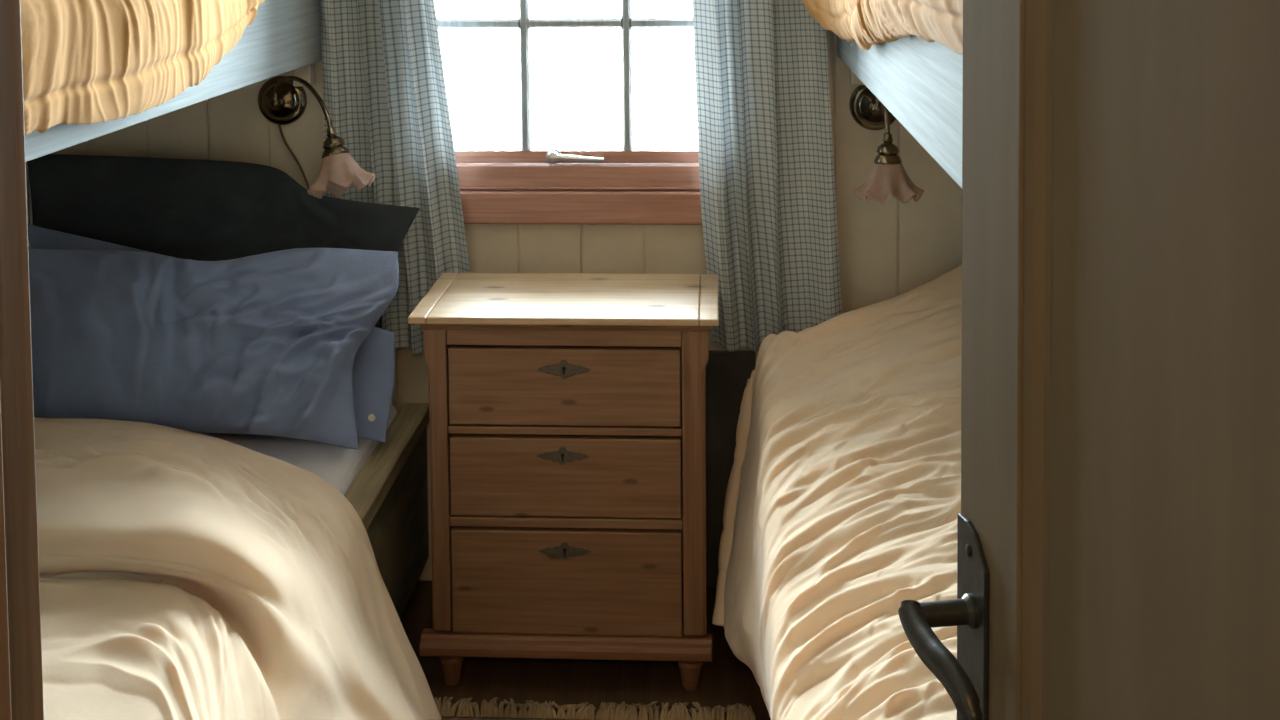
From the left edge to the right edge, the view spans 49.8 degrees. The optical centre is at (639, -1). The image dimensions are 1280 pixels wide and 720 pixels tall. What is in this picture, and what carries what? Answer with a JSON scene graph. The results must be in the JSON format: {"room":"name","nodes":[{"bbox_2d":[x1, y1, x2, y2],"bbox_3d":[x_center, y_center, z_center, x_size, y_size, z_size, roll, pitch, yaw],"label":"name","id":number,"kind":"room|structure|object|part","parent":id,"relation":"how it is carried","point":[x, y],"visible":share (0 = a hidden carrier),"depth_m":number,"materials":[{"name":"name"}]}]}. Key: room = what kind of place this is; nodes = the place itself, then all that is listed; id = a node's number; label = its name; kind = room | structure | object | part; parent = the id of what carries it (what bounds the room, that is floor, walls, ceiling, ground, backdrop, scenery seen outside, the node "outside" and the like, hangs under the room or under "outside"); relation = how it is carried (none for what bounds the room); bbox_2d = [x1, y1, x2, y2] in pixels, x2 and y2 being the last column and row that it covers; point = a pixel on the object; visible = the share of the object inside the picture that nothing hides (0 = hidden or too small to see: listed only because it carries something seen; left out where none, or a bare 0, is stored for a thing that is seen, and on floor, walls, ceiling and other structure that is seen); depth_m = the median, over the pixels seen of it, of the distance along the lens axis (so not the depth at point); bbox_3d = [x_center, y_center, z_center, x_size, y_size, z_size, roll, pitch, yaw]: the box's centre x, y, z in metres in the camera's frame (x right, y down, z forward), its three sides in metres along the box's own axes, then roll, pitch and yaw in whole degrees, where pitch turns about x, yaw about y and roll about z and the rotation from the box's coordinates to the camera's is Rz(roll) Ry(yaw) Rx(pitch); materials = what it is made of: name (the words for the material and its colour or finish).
{"room":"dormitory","nodes":[
{"label":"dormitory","id":0,"kind":"room"},
{"bbox_2d":[25,162,30,247],"bbox_3d":[-1.637,0.357,2.079,0.100,2.320,2.990,0,3,3],"label":"wall","id":1,"kind":"structure","parent":0,"point":[27,178],"depth_m":3.41,"materials":[{"name":"beige paint"}]},
{"bbox_2d":[28,30,961,579],"bbox_3d":[-0.133,0.272,3.412,2.760,2.320,0.160,0,3,3],"label":"wall","id":2,"kind":"structure","parent":0,"point":[890,249],"depth_m":3.35,"materials":[{"name":"beige paint"}]},
{"bbox_2d":[258,76,374,198],"bbox_3d":[-0.749,0.425,3.221,0.155,0.494,0.464,-2,4,-31],"label":"wall lamp","id":3,"kind":"object","parent":2,"relation":"attached to","point":[280,102],"visible":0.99,"depth_m":3.13,"materials":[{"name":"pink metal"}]},
{"bbox_3d":[-0.874,0.246,3.338,0.120,0.120,0.064,0,3,3],"label":"plate","id":4,"kind":"part","parent":3,"relation":"part of","materials":[{"name":"gold metal"}]},
{"bbox_3d":[-0.838,0.482,3.374,0.091,0.366,0.008,0,3,3],"label":"cord","id":5,"kind":"part","parent":3,"relation":"part of","materials":[{"name":"plastic"}]},
{"bbox_3d":[-0.786,0.237,3.208,0.011,0.116,0.285,-3,4,-41],"label":"arm","id":6,"kind":"part","parent":3,"relation":"part of","materials":[{"name":"gold metal"}]},
{"bbox_2d":[322,127,348,158],"bbox_3d":[-0.683,0.324,3.095,0.060,0.077,0.060,0,3,3],"label":"socket","id":7,"kind":"object","parent":3,"relation":"attached to","point":[334,147],"depth_m":3.08,"materials":[{"name":"gold metal"}]},
{"bbox_3d":[-0.669,0.393,3.082,0.142,0.111,0.147,1,3,25],"label":"lamp shade","id":8,"kind":"part","parent":3,"relation":"part of","materials":[{"name":"pink glass"}]},
{"bbox_2d":[437,0,701,224],"bbox_3d":[-0.159,-0.089,3.347,1.050,1.252,0.134,0,3,3],"label":"window","id":9,"kind":"structure","parent":2,"relation":"in","point":[628,185],"depth_m":3.33,"materials":[{"name":"red wood"}]},
{"bbox_3d":[-0.159,0.380,3.344,0.142,0.038,0.034,0,3,3],"label":"handle","id":10,"kind":"part","parent":9,"relation":"part of","materials":[{"name":"metal"}]},
{"bbox_3d":[-0.158,-0.096,3.355,0.798,0.986,0.040,0,3,3],"label":"sash","id":11,"kind":"part","parent":9,"relation":"part of","materials":[{"name":"red wood"}]},
{"bbox_3d":[-0.158,-0.085,3.355,0.870,1.081,0.118,0,3,3],"label":"frame","id":12,"kind":"part","parent":9,"relation":"part of","materials":[{"name":"red wood"}]},
{"bbox_3d":[-0.161,-0.086,3.296,1.050,1.252,0.033,0,3,3],"label":"casing","id":13,"kind":"part","parent":9,"relation":"part of","materials":[{"name":"red wood"}]},
{"bbox_2d":[706,350,755,586],"bbox_3d":[-0.111,1.143,3.372,0.787,0.585,0.012,0,3,3],"label":"trim","id":14,"kind":"structure","parent":2,"relation":"attached to","point":[728,373],"depth_m":3.34,"materials":[{"name":"paint"}]},
{"bbox_2d":[849,85,923,203],"bbox_3d":[0.551,0.314,3.127,0.158,0.255,0.340,0,3,3],"label":"wall lamp","id":15,"kind":"object","parent":2,"relation":"attached to","point":[887,177],"visible":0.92,"depth_m":3.03,"materials":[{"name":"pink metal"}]},
{"bbox_3d":[0.558,0.252,3.261,0.120,0.120,0.064,0,3,3],"label":"plate","id":16,"kind":"part","parent":15,"relation":"part of","materials":[{"name":"gold metal"}]},
{"bbox_3d":[0.551,0.243,3.137,0.010,0.115,0.206,0,3,3],"label":"arm","id":17,"kind":"part","parent":15,"relation":"part of","materials":[{"name":"gold metal"}]},
{"bbox_2d":[874,133,901,164],"bbox_3d":[0.546,0.328,3.041,0.062,0.072,0.062,0,3,3],"label":"socket","id":18,"kind":"object","parent":15,"relation":"attached to","point":[887,152],"depth_m":3.02,"materials":[{"name":"gold metal"}]},
{"bbox_3d":[0.547,0.399,3.040,0.148,0.093,0.147,1,3,26],"label":"lamp shade","id":19,"kind":"part","parent":15,"relation":"part of","materials":[{"name":"pink glass"}]},
{"bbox_3d":[-0.148,-0.668,3.238,1.360,0.016,0.085,0,3,3],"label":"curtain rod","id":20,"kind":"object","parent":2,"relation":"attached to","visible":0},
{"bbox_2d":[320,0,469,354],"bbox_3d":[-0.584,0.097,3.268,0.366,1.506,0.084,0,3,3],"label":"curtain","id":21,"kind":"object","parent":20,"relation":"hanging from","point":[385,93],"visible":0.64,"depth_m":3.29,"materials":[{"name":"fabric"}]},
{"bbox_2d":[692,0,841,351],"bbox_3d":[0.284,0.086,3.219,0.377,1.494,0.089,0,3,5],"label":"curtain","id":22,"kind":"object","parent":20,"relation":"hanging from","point":[768,196],"visible":0.94,"depth_m":3.25,"materials":[{"name":"fabric"}]},
{"bbox_2d":[400,580,770,719],"bbox_3d":[-0.254,1.593,1.054,2.960,0.060,5.100,0,3,3],"label":"floor","id":23,"kind":"structure","parent":0,"point":[726,680],"depth_m":2.96,"materials":[{"name":"brown wood"}]},
{"bbox_2d":[25,0,428,618],"bbox_3d":[-1.069,0.698,2.361,0.996,1.600,2.076,0,3,3],"label":"bunk bed","id":24,"kind":"object","parent":23,"relation":"on","point":[389,494],"visible":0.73,"depth_m":3.00,"materials":[{"name":"paint"}]},
{"bbox_2d":[20,0,264,134],"bbox_3d":[-1.156,0.015,2.212,0.831,0.332,1.688,0,3,3],"label":"duvet","id":25,"kind":"object","parent":24,"relation":"on","point":[84,61],"visible":0.99,"depth_m":2.03,"materials":[{"name":"fabric"}]},
{"bbox_2d":[195,404,396,494],"bbox_3d":[-1.087,1.112,2.406,0.895,0.164,2.000,0,3,3],"label":"mattress","id":26,"kind":"object","parent":24,"relation":"on","point":[339,466],"visible":0.16,"depth_m":3.03,"materials":[{"name":"fabric"}]},
{"bbox_2d":[28,224,161,254],"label":"pillow","id":27,"kind":"object","parent":26,"relation":"on","point":[39,237],"depth_m":3.23,"materials":[{"name":"blue fabric"}]},
{"bbox_2d":[28,248,398,449],"bbox_3d":[-0.964,0.762,3.031,0.857,0.406,0.260,0,3,3],"label":"pillow","id":28,"kind":"object","parent":26,"relation":"on","point":[268,343],"visible":0.93,"depth_m":2.98,"materials":[{"name":"blue fabric"}]},
{"bbox_2d":[27,154,419,326],"bbox_3d":[-0.991,0.662,3.279,0.978,0.590,0.101,0,3,8],"label":"pillow","id":29,"kind":"object","parent":26,"relation":"on","point":[193,209],"visible":0.38,"depth_m":3.27,"materials":[{"name":"black fabric"}]},
{"bbox_2d":[34,417,441,719],"bbox_3d":[-0.953,1.091,2.227,1.182,0.405,1.502,0,3,3],"label":"duvet","id":30,"kind":"object","parent":26,"relation":"on","point":[184,575],"visible":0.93,"depth_m":2.31,"materials":[{"name":"fabric"}]},
{"bbox_2d":[352,326,394,441],"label":"pillow","id":31,"kind":"object","parent":26,"relation":"on","point":[373,375],"depth_m":3.10,"materials":[{"name":"blue fabric"}]},
{"bbox_2d":[408,273,718,690],"bbox_3d":[-0.148,1.050,3.054,0.646,0.806,0.376,0,3,3],"label":"dresser","id":32,"kind":"object","parent":23,"relation":"on","point":[568,418],"visible":1,"depth_m":2.89,"materials":[{"name":"brown wood"}]},
{"bbox_3d":[-0.159,0.704,2.884,0.491,0.034,0.022,0,3,3],"label":"rail","id":33,"kind":"part","parent":32,"relation":"part of","materials":[{"name":"brown wood"}]},
{"bbox_3d":[-0.158,0.808,2.889,0.486,0.162,0.020,0,3,3],"label":"drawer","id":34,"kind":"part","parent":32,"relation":"part of","materials":[{"name":"brown wood"}]},
{"bbox_3d":[-0.157,0.901,2.895,0.491,0.016,0.022,0,3,3],"label":"rail","id":35,"kind":"part","parent":32,"relation":"part of","materials":[{"name":"brown wood"}]},
{"bbox_3d":[-0.156,0.679,2.875,0.604,0.016,0.037,0,3,3],"label":"cornice moulding","id":36,"kind":"part","parent":32,"relation":"part of","materials":[{"name":"brown wood"}]},
{"bbox_3d":[-0.156,1.359,2.907,0.616,0.038,0.048,0,3,3],"label":"moulding","id":37,"kind":"part","parent":32,"relation":"part of","materials":[{"name":"brown wood"}]},
{"bbox_3d":[-0.157,1.001,2.900,0.486,0.167,0.020,0,3,3],"label":"drawer","id":38,"kind":"part","parent":32,"relation":"part of","materials":[{"name":"brown wood"}]},
{"bbox_3d":[-0.156,1.098,2.906,0.491,0.020,0.022,0,3,3],"label":"rail","id":39,"kind":"part","parent":32,"relation":"part of","materials":[{"name":"brown wood"}]},
{"bbox_3d":[-0.154,1.227,2.912,0.486,0.222,0.020,0,3,3],"label":"drawer","id":40,"kind":"part","parent":32,"relation":"part of","materials":[{"name":"brown wood"}]},
{"bbox_2d":[434,696,755,719],"bbox_3d":[-0.169,1.490,2.086,0.739,0.035,1.581,0,3,3],"label":"rug","id":41,"kind":"object","parent":23,"relation":"on","point":[490,710],"visible":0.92,"depth_m":2.80,"materials":[{"name":"fabric"}]},
{"bbox_2d":[838,35,962,187],"bbox_3d":[0.726,0.687,2.263,0.921,1.600,2.076,0,3,3],"label":"bunk bed","id":42,"kind":"object","parent":23,"relation":"on","point":[919,81],"visible":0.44,"depth_m":1.96,"materials":[{"name":"paint"}]},
{"bbox_2d":[712,264,961,719],"bbox_3d":[0.642,0.999,2.328,1.047,0.725,1.903,0,3,3],"label":"duvet","id":43,"kind":"object","parent":42,"relation":"on","point":[842,506],"visible":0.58,"depth_m":2.39,"materials":[{"name":"fabric"}]},
{"bbox_2d":[803,0,962,53],"bbox_3d":[0.732,-0.034,2.200,0.880,0.328,1.870,0,3,3],"label":"duvet","id":44,"kind":"object","parent":42,"relation":"on","point":[868,22],"visible":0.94,"depth_m":1.96,"materials":[{"name":"fabric"}]},
{"bbox_3d":[-0.287,0.428,0.561,2.760,2.320,0.101,0,3,3],"label":"wall","id":45,"kind":"structure","parent":0,"visible":0},
{"bbox_2d":[0,0,43,719],"bbox_3d":[0.071,0.551,0.544,0.728,2.070,0.117,0,3,3],"label":"trim","id":46,"kind":"structure","parent":45,"relation":"attached to","point":[21,680],"depth_m":0.58,"materials":[{"name":"brown wood"}]},
{"bbox_2d":[898,0,1279,719],"bbox_3d":[0.317,0.549,0.899,0.110,2.010,0.640,-1,3,-9],"label":"door","id":47,"kind":"structure","parent":45,"relation":"in","point":[1118,524],"depth_m":0.96,"materials":[{"name":"paint"}]},
{"bbox_3d":[0.259,0.534,1.121,0.065,0.052,0.127,-1,3,-9],"label":"lever","id":48,"kind":"part","parent":47,"relation":"part of","materials":[{"name":"black metal"}]},
{"bbox_3d":[0.285,0.579,1.184,0.005,0.261,0.060,-1,3,-9],"label":"handle plate","id":49,"kind":"part","parent":47,"relation":"part of","materials":[{"name":"black metal"}]},
{"bbox_3d":[0.351,0.549,0.905,0.040,2.010,0.640,-1,3,-9],"label":"frame","id":50,"kind":"part","parent":47,"relation":"part of","materials":[{"name":"paint"}]},
{"bbox_3d":[0.340,0.499,0.895,0.009,1.689,0.410,-1,3,-9],"label":"panel moulding","id":51,"kind":"part","parent":47,"relation":"part of","materials":[{"name":"paint"}]},
{"bbox_3d":[0.351,0.499,0.897,0.013,1.688,0.408,-1,3,-9],"label":"panel","id":52,"kind":"part","parent":47,"relation":"part of","materials":[{"name":"paint"}]}
]}

